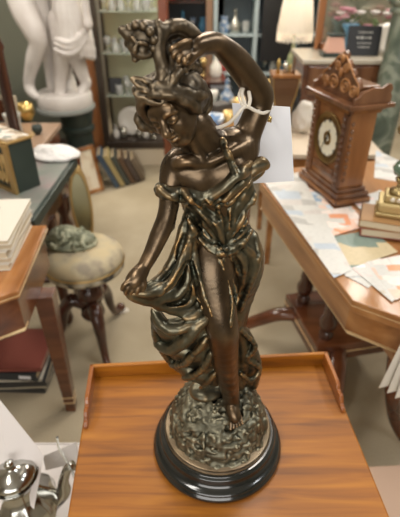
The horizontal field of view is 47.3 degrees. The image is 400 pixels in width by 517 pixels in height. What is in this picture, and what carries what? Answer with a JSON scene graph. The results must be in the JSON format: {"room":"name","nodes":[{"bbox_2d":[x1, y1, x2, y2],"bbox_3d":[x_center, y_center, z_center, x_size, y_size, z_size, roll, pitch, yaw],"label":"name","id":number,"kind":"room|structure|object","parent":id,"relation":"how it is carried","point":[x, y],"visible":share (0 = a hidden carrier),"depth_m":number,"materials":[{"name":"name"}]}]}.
{"room":"second-hand shop","nodes":[
{"label":"second-hand shop","id":0,"kind":"room"},
{"bbox_2d":[0,97,399,466],"bbox_3d":[0.000,0.368,2.342,6.400,0.100,9.100,0,34,0],"label":"floor","id":1,"kind":"structure","parent":0,"point":[127,214],"depth_m":2.23,"materials":[{"name":"carpet"}]},
{"bbox_2d":[0,118,30,122],"bbox_3d":[-1.600,-0.779,3.442,0.600,0.600,0.450,0,34,0],"label":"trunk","id":2,"kind":"object","parent":1,"relation":"on","point":[22,120],"visible":0.02,"depth_m":3.35,"materials":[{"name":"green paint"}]},
{"bbox_2d":[0,99,4,120],"bbox_3d":[-1.390,-1.033,3.154,0.050,0.140,0.120,-21,39,-28],"label":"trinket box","id":3,"kind":"object","parent":2,"relation":"on","point":[2,110],"visible":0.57,"depth_m":3.12,"materials":[{"name":"brown wood"}]},
{"bbox_2d":[0,39,49,282],"bbox_3d":[-0.888,-0.639,2.179,0.170,1.759,0.170,0,34,0],"label":"stand","id":4,"kind":"object","parent":1,"relation":"on","point":[5,85],"visible":0.15,"depth_m":2.09,"materials":[{"name":"brown wood"}]},
{"bbox_2d":[0,367,54,392],"bbox_3d":[-0.801,0.489,2.048,0.308,0.022,0.269,0,34,0],"label":"album","id":5,"kind":"object","parent":1,"relation":"on","point":[35,390],"visible":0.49,"depth_m":1.94,"materials":[{"name":"beige paper"}]},
{"bbox_2d":[0,366,52,389],"bbox_3d":[-0.810,0.472,2.038,0.310,0.014,0.270,-1,34,-2],"label":"album","id":6,"kind":"object","parent":5,"relation":"on","point":[52,366],"visible":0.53,"depth_m":1.93,"materials":[{"name":"beige paper"}]},
{"bbox_2d":[0,357,52,387],"bbox_3d":[-0.797,0.456,2.022,0.290,0.030,0.270,-2,34,-3],"label":"album","id":7,"kind":"object","parent":6,"relation":"on","point":[44,382],"visible":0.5,"depth_m":1.92,"materials":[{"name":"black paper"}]},
{"bbox_2d":[0,355,49,381],"bbox_3d":[-0.815,0.442,2.004,0.308,0.012,0.259,0,34,0],"label":"album","id":8,"kind":"object","parent":7,"relation":"on","point":[45,366],"visible":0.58,"depth_m":1.91,"materials":[{"name":"beige paper"}]},
{"bbox_2d":[0,352,49,380],"bbox_3d":[-0.804,0.416,1.994,0.280,0.040,0.261,2,34,3],"label":"album","id":9,"kind":"object","parent":8,"relation":"on","point":[21,376],"visible":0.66,"depth_m":1.88,"materials":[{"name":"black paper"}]},
{"bbox_2d":[0,329,48,371],"bbox_3d":[-0.779,0.392,1.973,0.252,0.020,0.242,0,34,0],"label":"album","id":10,"kind":"object","parent":9,"relation":"on","point":[26,351],"visible":0.68,"depth_m":1.94,"materials":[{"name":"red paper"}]},
{"bbox_2d":[0,123,73,225],"bbox_3d":[-1.160,-0.406,2.787,0.620,0.700,0.484,0,34,0],"label":"chest","id":11,"kind":"object","parent":1,"relation":"on","point":[49,134],"visible":0.07,"depth_m":2.70,"materials":[{"name":"beige"}]},
{"bbox_2d":[2,111,22,131],"bbox_3d":[-1.054,-0.762,2.585,0.100,0.115,0.100,0,34,0],"label":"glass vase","id":12,"kind":"object","parent":11,"relation":"on","point":[18,112],"visible":0.32,"depth_m":2.56,"materials":[{"name":"glass"}]},
{"bbox_2d":[17,101,34,120],"bbox_3d":[-1.069,-0.903,2.813,0.100,0.100,0.100,0,34,0],"label":"pot","id":13,"kind":"object","parent":11,"relation":"on","point":[26,108],"visible":0.95,"depth_m":2.78,"materials":[{"name":"gold metal"}]},
{"bbox_2d":[31,124,42,134],"bbox_3d":[-0.928,-0.735,2.603,0.060,0.050,0.060,0,34,0],"label":"pot","id":14,"kind":"object","parent":11,"relation":"on","point":[37,129],"visible":1,"depth_m":2.58,"materials":[{"name":"green paint"}]},
{"bbox_2d":[0,225,76,411],"bbox_3d":[-0.816,0.333,1.617,0.645,0.760,0.486,0,34,0],"label":"table","id":15,"kind":"object","parent":1,"relation":"on","point":[21,289],"visible":1,"depth_m":1.52,"materials":[{"name":"brown wood"}]},
{"bbox_2d":[0,220,31,270],"bbox_3d":[-0.732,-0.043,1.475,0.305,0.022,0.275,-2,34,-3],"label":"album","id":16,"kind":"object","parent":15,"relation":"on","point":[4,266],"visible":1,"depth_m":1.43,"materials":[{"name":"beige paper"}]},
{"bbox_2d":[0,219,30,263],"bbox_3d":[-0.728,-0.061,1.463,0.305,0.020,0.275,-3,34,-5],"label":"album","id":17,"kind":"object","parent":16,"relation":"on","point":[10,259],"visible":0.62,"depth_m":1.40,"materials":[{"name":"beige paper"}]},
{"bbox_2d":[0,209,32,258],"bbox_3d":[-0.724,-0.080,1.450,0.314,0.024,0.286,0,34,0],"label":"album","id":18,"kind":"object","parent":17,"relation":"on","point":[4,254],"visible":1,"depth_m":1.44,"materials":[{"name":"beige paper"}]},
{"bbox_2d":[0,207,29,249],"bbox_3d":[-0.720,-0.099,1.438,0.305,0.020,0.275,-4,34,-6],"label":"album","id":19,"kind":"object","parent":18,"relation":"on","point":[10,246],"visible":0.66,"depth_m":1.37,"materials":[{"name":"beige paper"}]},
{"bbox_2d":[0,199,31,244],"bbox_3d":[-0.716,-0.115,1.427,0.305,0.017,0.275,-2,34,-3],"label":"album","id":20,"kind":"object","parent":19,"relation":"on","point":[12,211],"visible":1,"depth_m":1.45,"materials":[{"name":"beige paper"}]},
{"bbox_2d":[0,158,77,323],"bbox_3d":[-0.927,0.015,2.084,0.716,0.774,0.622,0,34,0],"label":"desk","id":21,"kind":"object","parent":1,"relation":"on","point":[50,197],"visible":0.4,"depth_m":1.94,"materials":[{"name":"green paint"}]},
{"bbox_2d":[0,125,40,194],"bbox_3d":[-0.783,-0.405,1.828,0.270,0.208,0.123,23,40,31],"label":"gilt casket","id":22,"kind":"object","parent":21,"relation":"on","point":[18,167],"visible":1,"depth_m":1.75,"materials":[{"name":"green paint"}]},
{"bbox_2d":[33,144,80,161],"bbox_3d":[-0.663,-0.497,2.111,0.223,0.050,0.180,0,34,0],"label":"folded cloth","id":23,"kind":"object","parent":21,"relation":"on","point":[42,152],"visible":0.95,"depth_m":2.08,"materials":[{"name":"white"}]},
{"bbox_2d":[0,0,78,144],"bbox_3d":[-1.420,-1.576,3.586,0.880,1.770,0.100,0,34,0],"label":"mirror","id":24,"kind":"object","parent":1,"relation":"on","point":[15,43],"visible":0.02,"depth_m":3.60,"materials":[{"name":"grey mirror"}]},
{"bbox_2d":[0,400,79,516],"bbox_3d":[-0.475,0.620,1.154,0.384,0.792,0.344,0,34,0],"label":"paper","id":25,"kind":"object","parent":1,"relation":"on","point":[15,443],"visible":0.42,"depth_m":1.00,"materials":[{"name":"white"}]},
{"bbox_2d":[0,459,75,516],"bbox_3d":[-0.399,0.535,1.027,0.219,0.270,0.157,10,35,14],"label":"teapot","id":26,"kind":"object","parent":25,"relation":"on","point":[17,477],"visible":0.93,"depth_m":0.98,"materials":[{"name":"grey"}]},
{"bbox_2d":[56,436,74,477],"bbox_3d":[-0.282,0.455,0.990,0.009,0.093,0.116,-23,40,-30],"label":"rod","id":27,"kind":"object","parent":26,"relation":"in","point":[57,438],"visible":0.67,"depth_m":1.00,"materials":[{"name":"white"}]},
{"bbox_2d":[36,102,102,178],"bbox_3d":[-1.021,-0.915,3.640,0.440,0.606,0.440,0,34,0],"label":"pedestal","id":28,"kind":"object","parent":1,"relation":"on","point":[78,127],"visible":0.51,"depth_m":3.47,"materials":[{"name":"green stone"}]},
{"bbox_2d":[7,0,95,111],"bbox_3d":[-0.995,-1.698,3.102,0.574,1.291,0.433,0,34,0],"label":"marble group","id":29,"kind":"object","parent":28,"relation":"on","point":[58,33],"visible":1,"depth_m":3.12},
{"bbox_2d":[49,0,95,60],"bbox_3d":[-0.898,-1.622,3.135,0.336,0.516,0.328,0,33,0],"label":"drapery","id":30,"kind":"object","parent":29,"relation":"hanging from","point":[71,38],"depth_m":3.06,"materials":[{"name":"white stone"}]},
{"bbox_2d":[69,157,93,231],"bbox_3d":[-0.603,-0.240,2.437,0.100,0.727,0.478,-5,34,-8],"label":"gilt mirror","id":31,"kind":"object","parent":1,"relation":"on","point":[79,193],"visible":0.76,"depth_m":2.20,"materials":[{"name":"brown mirror"}]},
{"bbox_2d":[72,174,90,230],"bbox_3d":[-0.573,-0.259,2.207,0.078,0.307,0.070,0,33,0],"label":"chair backrest","id":32,"kind":"object","parent":31,"relation":"attached to","point":[81,197],"depth_m":2.20,"materials":[{"name":"beige"}]},
{"bbox_2d":[46,232,124,363],"bbox_3d":[-0.462,0.157,2.083,0.443,0.540,0.425,21,39,29],"label":"stool","id":33,"kind":"object","parent":1,"relation":"on","point":[87,272],"visible":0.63,"depth_m":1.89,"materials":[{"name":"brown"}]},
{"bbox_2d":[45,225,97,252],"bbox_3d":[-0.538,-0.086,1.903,0.217,0.091,0.169,-7,34,-11],"label":"carved ornament","id":34,"kind":"object","parent":33,"relation":"on","point":[62,238],"visible":1,"depth_m":1.88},
{"bbox_2d":[76,145,103,193],"bbox_3d":[-0.871,-0.668,3.501,0.215,0.353,0.105,-27,42,-34],"label":"framed picture","id":35,"kind":"object","parent":1,"relation":"on","point":[89,164],"visible":0.52,"depth_m":3.52,"materials":[{"name":"paper"}]},
{"bbox_2d":[80,149,99,190],"bbox_3d":[-0.873,-0.668,3.502,0.175,0.312,0.085,-27,42,-34],"label":"print","id":36,"kind":"object","parent":35,"relation":"attached to","point":[89,164],"depth_m":3.52},
{"bbox_2d":[78,59,104,160],"bbox_3d":[-0.930,-1.783,3.690,0.150,2.000,0.338,0,34,0],"label":"tall cabinet","id":37,"kind":"object","parent":1,"relation":"on","point":[98,137],"visible":0.17,"depth_m":3.88,"materials":[{"name":"brown wood"}]},
{"bbox_2d":[96,146,119,187],"bbox_3d":[-0.730,-0.729,3.641,0.152,0.287,0.202,-5,34,-7],"label":"book","id":38,"kind":"object","parent":1,"relation":"on","point":[99,154],"visible":0.83,"depth_m":3.56,"materials":[{"name":"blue paper"}]},
{"bbox_2d":[103,146,124,186],"bbox_3d":[-0.688,-0.738,3.672,0.144,0.269,0.202,-5,34,-7],"label":"book","id":39,"kind":"object","parent":1,"relation":"on","point":[106,154],"visible":0.81,"depth_m":3.59,"materials":[{"name":"beige paper"}]},
{"bbox_2d":[110,148,129,184],"bbox_3d":[-0.646,-0.748,3.703,0.136,0.251,0.202,-5,34,-7],"label":"book","id":40,"kind":"object","parent":1,"relation":"on","point":[113,153],"visible":0.86,"depth_m":3.63,"materials":[{"name":"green paper"}]},
{"bbox_2d":[117,148,134,183],"bbox_3d":[-0.604,-0.757,3.733,0.128,0.232,0.202,-5,34,-7],"label":"book","id":41,"kind":"object","parent":1,"relation":"on","point":[121,161],"visible":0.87,"depth_m":3.66,"materials":[{"name":"beige paper"}]},
{"bbox_2d":[89,0,171,164],"bbox_3d":[-0.544,-1.798,3.667,0.592,2.050,0.480,0,34,0],"label":"display cabinet","id":42,"kind":"object","parent":1,"relation":"on","point":[149,151],"visible":0.59,"depth_m":3.93,"materials":[{"name":"beige"}]},
{"bbox_2d":[104,36,110,52],"bbox_3d":[-0.729,-1.690,3.607,0.055,0.115,0.055,0,34,0],"label":"wine glass","id":43,"kind":"object","parent":42,"relation":"on","point":[107,39],"visible":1,"depth_m":3.58,"materials":[{"name":"white"}]},
{"bbox_2d":[108,0,115,10],"bbox_3d":[-0.666,-1.921,3.453,0.060,0.081,0.060,0,34,0],"label":"jug","id":44,"kind":"object","parent":42,"relation":"on","point":[111,5],"visible":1,"depth_m":3.44,"materials":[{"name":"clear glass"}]},
{"bbox_2d":[109,78,121,92],"bbox_3d":[-0.700,-1.446,3.816,0.100,0.126,0.072,0,34,0],"label":"box","id":45,"kind":"object","parent":42,"relation":"on","point":[118,81],"visible":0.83,"depth_m":3.79,"materials":[{"name":"black paint"}]},
{"bbox_2d":[112,36,119,52],"bbox_3d":[-0.666,-1.691,3.606,0.060,0.118,0.060,0,34,0],"label":"decanter","id":46,"kind":"object","parent":42,"relation":"on","point":[115,47],"visible":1,"depth_m":3.60,"materials":[{"name":"clear glass"}]},
{"bbox_2d":[113,124,119,137],"bbox_3d":[-0.732,-1.115,3.986,0.060,0.118,0.060,0,34,0],"label":"decanter","id":47,"kind":"object","parent":42,"relation":"on","point":[116,134],"visible":1,"depth_m":3.98,"materials":[{"name":"beige"}]},
{"bbox_2d":[102,46,130,54],"bbox_3d":[-0.550,-1.708,3.750,0.450,0.010,0.340,0,33,0],"label":"shelf","id":48,"kind":"object","parent":42,"relation":"attached to","point":[110,49],"depth_m":3.61,"materials":[{"name":"clear glass"}]},
{"bbox_2d":[115,84,122,94],"bbox_3d":[-0.670,-1.405,3.795,0.063,0.083,0.063,0,34,0],"label":"tumbler","id":49,"kind":"object","parent":42,"relation":"on","point":[119,88],"visible":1,"depth_m":3.77,"materials":[{"name":"clear glass"}]},
{"bbox_2d":[107,86,133,96],"bbox_3d":[-0.550,-1.438,3.929,0.450,0.010,0.340,0,33,0],"label":"shelf","id":50,"kind":"object","parent":42,"relation":"attached to","point":[109,94],"depth_m":3.82,"materials":[{"name":"clear glass"}]},
{"bbox_2d":[117,0,124,10],"bbox_3d":[-0.599,-1.921,3.453,0.060,0.081,0.060,0,34,0],"label":"jug","id":51,"kind":"object","parent":42,"relation":"on","point":[120,5],"visible":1,"depth_m":3.44,"materials":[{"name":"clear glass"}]},
{"bbox_2d":[120,127,126,137],"bbox_3d":[-0.669,-1.101,3.996,0.063,0.083,0.063,0,34,0],"label":"tumbler","id":52,"kind":"object","parent":42,"relation":"on","point":[123,130],"visible":1,"depth_m":3.98,"materials":[{"name":"silver metal"}]},
{"bbox_2d":[118,106,136,134],"bbox_3d":[-0.600,-1.208,4.004,0.240,0.235,0.054,0,34,0],"label":"plate","id":53,"kind":"object","parent":42,"relation":"on","point":[126,115],"visible":0.62,"depth_m":4.00,"materials":[{"name":"beige"}]},
{"bbox_2d":[97,7,157,11],"bbox_3d":[-0.550,-1.954,3.587,0.450,0.010,0.340,0,33,0],"label":"shelf","id":54,"kind":"object","parent":42,"relation":"attached to","point":[132,9],"depth_m":3.47,"materials":[{"name":"clear glass"}]},
{"bbox_2d":[134,0,141,10],"bbox_3d":[-0.473,-1.937,3.443,0.060,0.118,0.060,0,34,0],"label":"decanter","id":55,"kind":"object","parent":42,"relation":"on","point":[137,4],"visible":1,"depth_m":3.44,"materials":[{"name":"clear glass"}]},
{"bbox_2d":[142,0,149,10],"bbox_3d":[-0.406,-1.922,3.453,0.063,0.083,0.063,0,34,0],"label":"tumbler","id":56,"kind":"object","parent":42,"relation":"on","point":[145,3],"visible":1,"depth_m":3.44,"materials":[{"name":"clear glass"}]},
{"bbox_2d":[123,149,139,181],"bbox_3d":[-0.562,-0.766,3.764,0.120,0.214,0.202,-5,34,-7],"label":"book","id":57,"kind":"object","parent":1,"relation":"on","point":[126,156],"visible":0.91,"depth_m":3.69,"materials":[{"name":"beige paper"}]},
{"bbox_2d":[129,151,144,179],"bbox_3d":[-0.520,-0.775,3.794,0.112,0.196,0.202,-5,34,-7],"label":"book","id":58,"kind":"object","parent":1,"relation":"on","point":[134,160],"visible":1,"depth_m":3.74,"materials":[{"name":"beige paper"}]},
{"bbox_2d":[168,0,205,72],"bbox_3d":[-0.062,-2.349,4.681,1.025,1.850,0.380,0,34,0],"label":"upper cabinet","id":59,"kind":"object","parent":1,"relation":"on","point":[192,8],"visible":0.02,"depth_m":4.73,"materials":[{"name":"brown"}]},
{"bbox_2d":[168,0,205,3],"bbox_3d":[-0.065,-2.562,4.540,0.930,0.025,0.340,0,33,0],"label":"shelf","id":60,"kind":"object","parent":59,"relation":"attached to","point":[169,1],"depth_m":4.40,"materials":[{"name":"brown wood"}]},
{"bbox_2d":[198,17,205,31],"bbox_3d":[0.030,-2.351,4.584,0.096,0.130,0.096,0,34,0],"label":"jug","id":61,"kind":"object","parent":59,"relation":"on","point":[202,24],"visible":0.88,"depth_m":4.55,"materials":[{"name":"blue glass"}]},
{"bbox_2d":[199,73,224,88],"bbox_3d":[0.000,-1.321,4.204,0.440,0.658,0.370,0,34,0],"label":"countertop","id":62,"kind":"structure","parent":1,"relation":"on","point":[209,80],"depth_m":3.95,"materials":[{"name":"brown wood"}]},
{"bbox_2d":[200,58,206,75],"bbox_3d":[0.030,-1.700,4.055,0.066,0.138,0.066,0,34,0],"label":"wine glass","id":63,"kind":"object","parent":62,"relation":"on","point":[203,61],"visible":1,"depth_m":4.02,"materials":[{"name":"brown"}]},
{"bbox_2d":[210,55,221,76],"bbox_3d":[0.140,-1.708,4.002,0.106,0.209,0.106,0,34,0],"label":"vase","id":64,"kind":"object","parent":62,"relation":"on","point":[215,67],"visible":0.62,"depth_m":3.99,"materials":[{"name":"beige"}]},
{"bbox_2d":[206,0,223,72],"bbox_3d":[0.143,-2.246,4.390,0.170,2.000,0.100,0,34,0],"label":"pillar","id":65,"kind":"structure","parent":1,"relation":"on","point":[209,3],"depth_m":4.31,"materials":[{"name":"brown paint"}]},
{"bbox_2d":[68,351,388,516],"bbox_3d":[0.041,0.679,1.070,0.551,0.786,0.482,-2,34,-4],"label":"tray table","id":66,"kind":"object","parent":1,"relation":"on","point":[323,470],"visible":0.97,"depth_m":0.89,"materials":[{"name":"brown wood"}]},
{"bbox_2d":[118,18,280,502],"bbox_3d":[0.029,0.050,0.696,0.255,0.746,0.247,0,34,0],"label":"bronze statue","id":67,"kind":"object","parent":66,"relation":"on","point":[216,441],"visible":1,"depth_m":0.61,"materials":[{"name":"brown metal"}]},
{"bbox_2d":[216,87,293,182],"bbox_3d":[0.075,-0.154,0.595,0.121,0.152,0.090,0,34,0],"label":"price tag","id":68,"kind":"object","parent":67,"relation":"attached to","point":[276,139],"visible":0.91,"depth_m":0.63,"materials":[{"name":"white"}]},
{"bbox_2d":[212,0,318,96],"bbox_3d":[0.620,-2.008,4.301,0.995,1.700,0.350,0,34,0],"label":"bookcase","id":69,"kind":"object","parent":1,"relation":"on","point":[260,42],"visible":0.17,"depth_m":4.20,"materials":[{"name":"grey"}]},
{"bbox_2d":[219,16,228,32],"bbox_3d":[0.220,-2.138,4.173,0.101,0.136,0.101,0,34,0],"label":"vase","id":70,"kind":"object","parent":69,"relation":"on","point":[224,24],"visible":0.99,"depth_m":4.14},
{"bbox_2d":[229,8,239,32],"bbox_3d":[0.320,-2.164,4.156,0.101,0.200,0.101,0,34,0],"label":"decanter","id":71,"kind":"object","parent":69,"relation":"on","point":[235,23],"visible":1,"depth_m":4.14,"materials":[{"name":"glass"}]},
{"bbox_2d":[242,21,249,32],"bbox_3d":[0.420,-2.120,4.185,0.071,0.094,0.071,0,34,0],"label":"tumbler","id":72,"kind":"object","parent":69,"relation":"on","point":[245,24],"visible":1,"depth_m":4.16,"materials":[{"name":"glass"}]},
{"bbox_2d":[269,61,276,70],"bbox_3d":[0.695,-1.849,4.364,0.077,0.104,0.077,0,34,0],"label":"jug","id":73,"kind":"object","parent":69,"relation":"on","point":[272,66],"visible":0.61,"depth_m":4.34,"materials":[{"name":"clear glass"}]},
{"bbox_2d":[257,127,382,263],"bbox_3d":[0.655,-0.380,2.746,0.590,0.698,0.500,0,34,0],"label":"table","id":74,"kind":"object","parent":1,"relation":"on","point":[300,142],"visible":0.16,"depth_m":2.54,"materials":[{"name":"beige"}]},
{"bbox_2d":[269,70,300,111],"bbox_3d":[0.443,-0.826,2.475,0.144,0.344,0.135,0,34,0],"label":"planter","id":75,"kind":"object","parent":74,"relation":"on","point":[285,86],"visible":0.57,"depth_m":2.37,"materials":[{"name":"brown"}]},
{"bbox_2d":[290,83,300,127],"bbox_3d":[0.543,-0.881,2.631,0.067,0.262,0.081,10,35,15],"label":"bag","id":76,"kind":"object","parent":74,"relation":"on","point":[298,96],"visible":0.34,"depth_m":2.58,"materials":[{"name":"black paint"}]},
{"bbox_2d":[292,100,312,132],"bbox_3d":[0.590,-0.806,2.590,0.135,0.182,0.126,0,34,0],"label":"cloth bundle","id":77,"kind":"object","parent":74,"relation":"on","point":[302,116],"visible":0.78,"depth_m":2.54,"materials":[{"name":"beige"}]},
{"bbox_2d":[246,161,399,396],"bbox_3d":[0.662,0.180,1.848,0.854,0.760,1.141,-16,37,-23],"label":"table","id":78,"kind":"object","parent":1,"relation":"on","point":[344,318],"visible":0.59,"depth_m":1.74,"materials":[{"name":"brown wood"}]},
{"bbox_2d":[265,172,351,277],"bbox_3d":[0.358,-0.159,1.662,0.176,0.001,0.785,-1,34,-1],"label":"printed sheet","id":79,"kind":"object","parent":78,"relation":"on","point":[295,197],"visible":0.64,"depth_m":1.62,"materials":[{"name":"paper"}]},
{"bbox_2d":[309,188,332,210],"bbox_3d":[0.444,-0.243,1.791,0.128,0.001,0.320,0,34,0],"label":"printed sheet","id":80,"kind":"object","parent":78,"relation":"on","point":[323,205],"visible":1,"depth_m":1.75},
{"bbox_2d":[321,206,358,234],"bbox_3d":[0.497,-0.134,1.626,0.220,0.001,0.172,-11,35,-16],"label":"printed sheet","id":81,"kind":"object","parent":78,"relation":"on","point":[345,219],"visible":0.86,"depth_m":1.64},
{"bbox_2d":[298,50,395,206],"bbox_3d":[0.534,-0.499,1.707,0.180,0.520,0.306,-10,35,-14],"label":"mantel clock","id":82,"kind":"object","parent":78,"relation":"on","point":[346,107],"visible":1,"depth_m":1.66,"materials":[{"name":"brown wood"}]},
{"bbox_2d":[344,266,360,276],"bbox_3d":[0.451,-0.031,1.472,0.060,0.001,0.305,-2,34,-3],"label":"printed sheet","id":83,"kind":"object","parent":78,"relation":"on","point":[352,273],"visible":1,"depth_m":1.36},
{"bbox_2d":[349,276,370,287],"bbox_3d":[0.477,0.053,1.348,0.067,0.001,0.088,-24,40,-32],"label":"printed sheet","id":84,"kind":"object","parent":78,"relation":"on","point":[359,279],"visible":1,"depth_m":1.33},
{"bbox_2d":[334,232,397,267],"bbox_3d":[0.525,-0.035,1.476,0.193,0.001,0.182,-9,35,-14],"label":"printed sheet","id":85,"kind":"object","parent":78,"relation":"on","point":[358,250],"visible":0.86,"depth_m":1.47,"materials":[{"name":"paper"}]},
{"bbox_2d":[356,190,381,209],"bbox_3d":[0.686,-0.184,1.699,0.181,0.001,0.321,-4,34,-5],"label":"printed sheet","id":86,"kind":"object","parent":78,"relation":"on","point":[374,196],"visible":0.17,"depth_m":1.77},
{"bbox_2d":[353,258,394,301],"bbox_3d":[0.542,0.058,1.335,0.116,0.001,0.188,-12,35,-18],"label":"printed sheet","id":87,"kind":"object","parent":78,"relation":"on","point":[364,270],"visible":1,"depth_m":1.33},
{"bbox_2d":[359,215,399,240],"bbox_3d":[0.643,-0.108,1.555,0.190,0.030,0.120,8,34,12],"label":"book","id":88,"kind":"object","parent":78,"relation":"on","point":[366,232],"visible":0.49,"depth_m":1.52,"materials":[{"name":"beige paper"}]},
{"bbox_2d":[358,203,399,232],"bbox_3d":[0.643,-0.133,1.539,0.200,0.028,0.130,11,35,17],"label":"book","id":89,"kind":"object","parent":88,"relation":"on","point":[367,219],"visible":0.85,"depth_m":1.51,"materials":[{"name":"beige paper"}]},
{"bbox_2d":[374,125,399,219],"bbox_3d":[0.658,-0.342,1.418,0.130,0.452,0.128,11,35,17],"label":"brass lamp","id":90,"kind":"object","parent":89,"relation":"on","point":[387,205],"visible":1,"depth_m":1.49,"materials":[{"name":"gold"}]},
{"bbox_2d":[366,255,399,299],"bbox_3d":[0.592,0.050,1.347,0.142,0.001,0.214,-4,34,-7],"label":"printed sheet","id":91,"kind":"object","parent":78,"relation":"on","point":[387,270],"visible":1,"depth_m":1.36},
{"bbox_2d":[374,150,398,180],"bbox_3d":[0.831,-0.417,2.060,0.177,0.001,0.409,0,34,0],"label":"printed sheet","id":92,"kind":"object","parent":78,"relation":"on","point":[384,163],"visible":0.91,"depth_m":2.05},
{"bbox_2d":[379,346,399,387],"bbox_3d":[0.646,0.243,1.235,0.335,0.192,0.034,-7,34,-11],"label":"loose sheet","id":93,"kind":"object","parent":78,"relation":"hanging from","point":[387,379],"visible":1,"depth_m":1.23,"materials":[{"name":"beige paper"}]},
{"bbox_2d":[387,362,399,392],"bbox_3d":[0.657,0.251,1.234,0.315,0.204,0.043,-7,34,-11],"label":"loose sheet","id":94,"kind":"object","parent":78,"relation":"hanging from","point":[395,383],"visible":1,"depth_m":1.24,"materials":[{"name":"beige paper"}]},
{"bbox_2d":[291,48,382,105],"bbox_3d":[0.885,-0.895,3.234,0.515,1.022,0.458,0,34,0],"label":"chest","id":95,"kind":"object","parent":1,"relation":"on","point":[310,64],"visible":0.18,"depth_m":2.83,"materials":[{"name":"beige stone"}]},
{"bbox_2d":[319,33,345,56],"bbox_3d":[0.843,-1.337,2.857,0.155,0.127,0.110,0,34,0],"label":"case","id":96,"kind":"object","parent":95,"relation":"on","point":[334,46],"visible":0.82,"depth_m":2.82,"materials":[{"name":"pink paint"}]},
{"bbox_2d":[334,7,365,50],"bbox_3d":[0.951,-1.466,2.932,0.160,0.260,0.158,-15,36,-21],"label":"flower vase","id":97,"kind":"object","parent":95,"relation":"on","point":[343,15],"visible":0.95,"depth_m":2.88,"materials":[{"name":"blue"}]},
{"bbox_2d":[313,0,390,48],"bbox_3d":[1.039,-1.714,2.907,0.536,0.702,0.030,0,34,0],"label":"mirror","id":98,"kind":"object","parent":95,"relation":"on","point":[326,23],"visible":0.51,"depth_m":2.99,"materials":[{"name":"brown wood"}]},
{"bbox_2d":[346,25,382,55],"bbox_3d":[1.023,-1.365,2.863,0.200,0.169,0.073,4,34,6],"label":"sign","id":99,"kind":"object","parent":95,"relation":"on","point":[361,40],"visible":0.94,"depth_m":2.84,"materials":[{"name":"black paint"}]},
{"bbox_2d":[363,8,391,25],"bbox_3d":[1.139,-1.459,2.932,0.204,0.248,0.147,0,34,0],"label":"flower vase","id":100,"kind":"object","parent":95,"relation":"on","point":[387,13],"visible":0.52,"depth_m":2.89,"materials":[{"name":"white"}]},
{"bbox_2d":[379,23,389,53],"bbox_3d":[1.168,-1.376,2.860,0.180,0.171,0.057,0,34,0],"label":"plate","id":101,"kind":"object","parent":95,"relation":"on","point":[385,29],"visible":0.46,"depth_m":2.86,"materials":[{"name":"beige"}]},
{"bbox_2d":[372,0,399,155],"bbox_3d":[1.164,-0.880,2.895,0.260,1.369,0.260,0,34,0],"label":"marble column","id":102,"kind":"structure","parent":1,"relation":"on","point":[386,123],"depth_m":2.71,"materials":[{"name":"stone"}]},
{"bbox_2d":[385,355,399,440],"bbox_3d":[0.820,0.400,1.661,0.340,0.600,0.217,0,34,0],"label":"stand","id":103,"kind":"object","parent":1,"relation":"on","point":[392,404],"visible":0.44,"depth_m":1.66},
{"bbox_3d":[0.150,-0.532,2.976,0.380,0.698,0.450,0,33,0],"label":"table","id":104,"kind":"object","parent":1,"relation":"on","visible":0},
{"bbox_2d":[208,112,223,125],"bbox_3d":[0.080,-0.810,2.702,0.154,0.066,0.154,0,34,0],"label":"bowl","id":105,"kind":"object","parent":104,"relation":"on","point":[218,118],"visible":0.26,"depth_m":2.74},
{"bbox_2d":[211,100,231,112],"bbox_3d":[0.120,-0.912,2.826,0.120,0.100,0.100,-21,39,-28],"label":"storage box","id":106,"kind":"object","parent":104,"relation":"on","point":[219,106],"visible":0.34,"depth_m":2.78,"materials":[{"name":"grey paint"}]},
{"bbox_2d":[223,109,233,127],"bbox_3d":[0.170,-0.812,2.676,0.075,0.099,0.075,0,34,0],"label":"tumbler","id":107,"kind":"object","parent":104,"relation":"on","point":[227,114],"visible":0.43,"depth_m":2.65,"materials":[{"name":"yellow"}]},
{"bbox_3d":[0.160,-0.918,3.650,0.520,0.598,0.400,0,33,0],"label":"side table","id":108,"kind":"object","parent":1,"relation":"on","visible":0},
{"bbox_2d":[210,85,231,100],"bbox_3d":[0.160,-1.257,3.509,0.160,0.120,0.120,0,34,0],"label":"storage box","id":109,"kind":"object","parent":108,"relation":"on","point":[220,88],"visible":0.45,"depth_m":3.46,"materials":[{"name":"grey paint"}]},
{"bbox_2d":[220,78,233,102],"bbox_3d":[0.200,-1.228,3.385,0.106,0.209,0.106,0,34,0],"label":"vase","id":110,"kind":"object","parent":108,"relation":"on","point":[226,95],"visible":0.74,"depth_m":3.36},
{"bbox_3d":[0.702,-1.018,3.709,0.530,0.698,0.390,0,33,0],"label":"table","id":111,"kind":"object","parent":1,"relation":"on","visible":0},
{"bbox_2d":[276,0,312,69],"bbox_3d":[0.687,-1.609,3.325,0.264,0.711,0.264,0,34,0],"label":"lamp","id":112,"kind":"object","parent":111,"relation":"on","point":[296,16],"visible":0.84,"depth_m":3.19,"materials":[{"name":"beige fabric"}]},
{"bbox_3d":[0.660,0.875,1.323,0.500,0.180,0.360,0,33,0],"label":"crate","id":113,"kind":"object","parent":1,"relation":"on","visible":0},
{"bbox_3d":[0.660,0.767,1.251,0.496,0.070,0.373,0,33,0],"label":"flat box","id":114,"kind":"object","parent":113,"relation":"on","visible":0},
{"bbox_2d":[369,465,399,516],"bbox_3d":[0.660,0.700,1.207,0.420,0.070,0.300,-2,34,-2],"label":"flat box","id":115,"kind":"object","parent":114,"relation":"on","point":[386,478],"visible":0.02,"depth_m":1.26,"materials":[{"name":"beige"}]},
{"bbox_2d":[95,0,382,96],"bbox_3d":[0.000,-3.325,5.295,6.400,2.800,0.100,0,34,0],"label":"wall","id":116,"kind":"structure","parent":0,"point":[96,1],"depth_m":5.70,"materials":[{"name":"paint"}]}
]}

